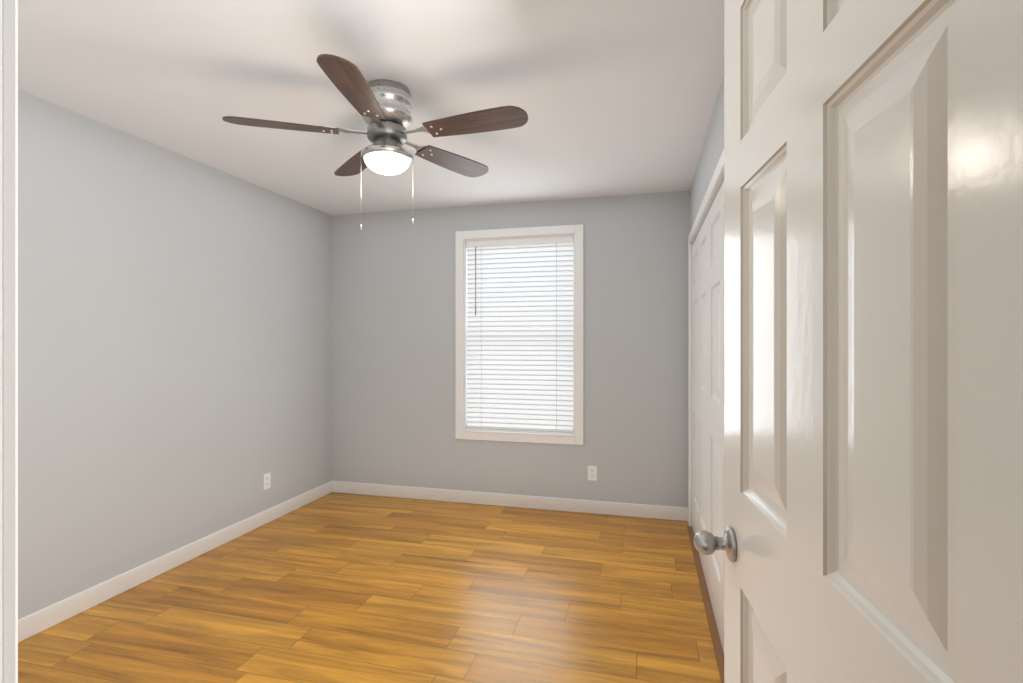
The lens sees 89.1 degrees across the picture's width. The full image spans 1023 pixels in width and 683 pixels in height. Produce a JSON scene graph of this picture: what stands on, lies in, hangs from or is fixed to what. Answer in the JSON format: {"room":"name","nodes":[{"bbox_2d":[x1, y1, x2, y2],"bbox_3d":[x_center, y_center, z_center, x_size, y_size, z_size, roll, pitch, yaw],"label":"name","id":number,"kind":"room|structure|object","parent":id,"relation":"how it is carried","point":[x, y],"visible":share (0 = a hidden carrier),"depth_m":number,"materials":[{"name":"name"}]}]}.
{"room":"empty bedroom","nodes":[
{"label":"empty bedroom","id":0,"kind":"room"},
{"bbox_2d":[18,90,331,618],"bbox_3d":[-2.093,0.106,2.874,0.120,2.440,3.815,0,0,14],"label":"wall","id":1,"kind":"structure","parent":0,"point":[174,351],"depth_m":2.91,"materials":[{"name":"paint"}]},
{"bbox_2d":[18,481,331,642],"bbox_3d":[-2.043,1.276,2.799,0.014,0.100,3.695,0,0,14],"label":"baseboard","id":2,"kind":"structure","parent":1,"relation":"attached to","point":[38,621],"depth_m":2.89,"materials":[{"name":"paint"}]},
{"bbox_2d":[263,472,270,489],"bbox_3d":[-1.787,1.021,3.804,0.008,0.114,0.070,0,0,14],"label":"electrical outlet","id":3,"kind":"object","parent":1,"relation":"attached to","point":[266,480],"visible":1,"depth_m":3.80,"materials":[{"name":"plastic"}]},
{"bbox_2d":[18,492,720,682],"bbox_3d":[-0.811,1.356,1.603,3.240,0.060,5.635,0,0,14],"label":"floor","id":4,"kind":"structure","parent":0,"point":[333,587],"depth_m":2.58,"materials":[{"name":"brown wood"}]},
{"bbox_2d":[18,0,723,214],"bbox_3d":[-0.811,-1.154,1.603,3.240,0.080,5.635,0,0,14],"label":"ceiling","id":5,"kind":"structure","parent":0,"point":[614,97],"depth_m":2.24,"materials":[{"name":"paint"}]},
{"bbox_2d":[222,54,527,230],"bbox_3d":[-0.518,-0.801,2.281,1.226,0.625,1.247,0,0,14],"label":"ceiling fan","id":6,"kind":"object","parent":5,"relation":"hanging from","point":[383,107],"visible":1,"depth_m":2.21,"materials":[{"name":"brown wood"}]},
{"bbox_2d":[332,191,689,507],"bbox_3d":[-0.120,0.106,4.272,3.240,2.440,0.120,0,0,14],"label":"wall","id":7,"kind":"structure","parent":0,"point":[393,347],"depth_m":4.18,"materials":[{"name":"paint"}]},
{"bbox_2d":[332,481,687,520],"bbox_3d":[-0.130,1.276,4.205,2.986,0.100,0.014,0,0,14],"label":"baseboard","id":8,"kind":"structure","parent":7,"relation":"attached to","point":[587,506],"depth_m":4.15,"materials":[{"name":"paint"}]},
{"bbox_2d":[464,234,574,434],"bbox_3d":[0.066,-0.057,4.224,0.915,1.565,0.120,0,0,14],"label":"liner","id":9,"kind":"object","parent":7,"relation":"attached to","point":[466,341],"visible":0.5,"depth_m":4.22,"materials":[{"name":"paint"}]},
{"bbox_2d":[455,224,583,444],"bbox_3d":[0.048,-0.052,4.154,1.051,1.709,0.024,0,0,14],"label":"window frame","id":10,"kind":"structure","parent":7,"relation":"in","point":[577,438],"depth_m":4.14,"materials":[{"name":"paint"}]},
{"bbox_2d":[466,236,572,431],"bbox_3d":[0.057,-0.057,4.188,0.883,1.538,0.058,0,0,14],"label":"window blind","id":11,"kind":"object","parent":10,"relation":"attached to","point":[520,334],"visible":0.96,"depth_m":4.19,"materials":[{"name":"paint"}]},
{"bbox_2d":[588,465,596,480],"bbox_3d":[0.624,1.016,4.014,0.070,0.114,0.008,0,0,14],"label":"electrical outlet","id":12,"kind":"object","parent":7,"relation":"attached to","point":[592,473],"visible":1,"depth_m":4.01,"materials":[{"name":"plastic"}]},
{"bbox_2d":[690,75,723,240],"bbox_3d":[0.928,0.106,2.093,0.120,2.440,3.815,0,0,14],"label":"wall","id":13,"kind":"structure","parent":0,"point":[712,150],"depth_m":2.66,"materials":[{"name":"paint"}]},
{"bbox_2d":[692,215,707,587],"bbox_3d":[1.199,0.320,3.216,0.075,1.996,1.001,0,0,14],"label":"closet door","id":14,"kind":"structure","parent":13,"relation":"in","point":[700,383],"depth_m":3.17,"materials":[{"name":"paint"}]},
{"bbox_2d":[687,526,723,682],"bbox_3d":[1.042,1.323,2.737,0.080,0.006,2.008,0,0,14],"label":"threshold","id":15,"kind":"object","parent":13,"relation":"attached to","point":[717,645],"visible":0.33,"depth_m":2.55,"materials":[{"name":"brown wood"}]},
{"bbox_2d":[688,149,723,525],"bbox_3d":[1.083,0.281,2.727,0.137,2.090,2.140,0,0,14],"label":"trim","id":16,"kind":"structure","parent":13,"relation":"attached to","point":[713,184],"depth_m":3.71,"materials":[{"name":"paint"}]},
{"bbox_2d":[708,182,723,652],"bbox_3d":[0.947,0.320,2.243,0.075,1.996,1.001,0,0,14],"label":"closet door","id":17,"kind":"structure","parent":13,"relation":"in","point":[716,391],"depth_m":2.45,"materials":[{"name":"paint"}]},
{"bbox_3d":[-1.075,0.106,0.579,3.240,2.440,0.120,0,0,14],"label":"wall","id":18,"kind":"structure","parent":0,"visible":0},
{"bbox_2d":[0,0,17,682],"bbox_3d":[-0.091,0.261,0.324,0.964,2.130,0.154,0,0,14],"label":"door frame","id":19,"kind":"structure","parent":18,"relation":"attached to","point":[9,341],"depth_m":0.49,"materials":[{"name":"paint"}]},
{"bbox_2d":[694,0,1022,682],"bbox_3d":[0.396,0.298,0.672,0.179,2.040,0.798,0,0,8],"label":"entry door","id":20,"kind":"structure","parent":18,"relation":"in","point":[873,341],"depth_m":0.52,"materials":[{"name":"paint"}]}
]}

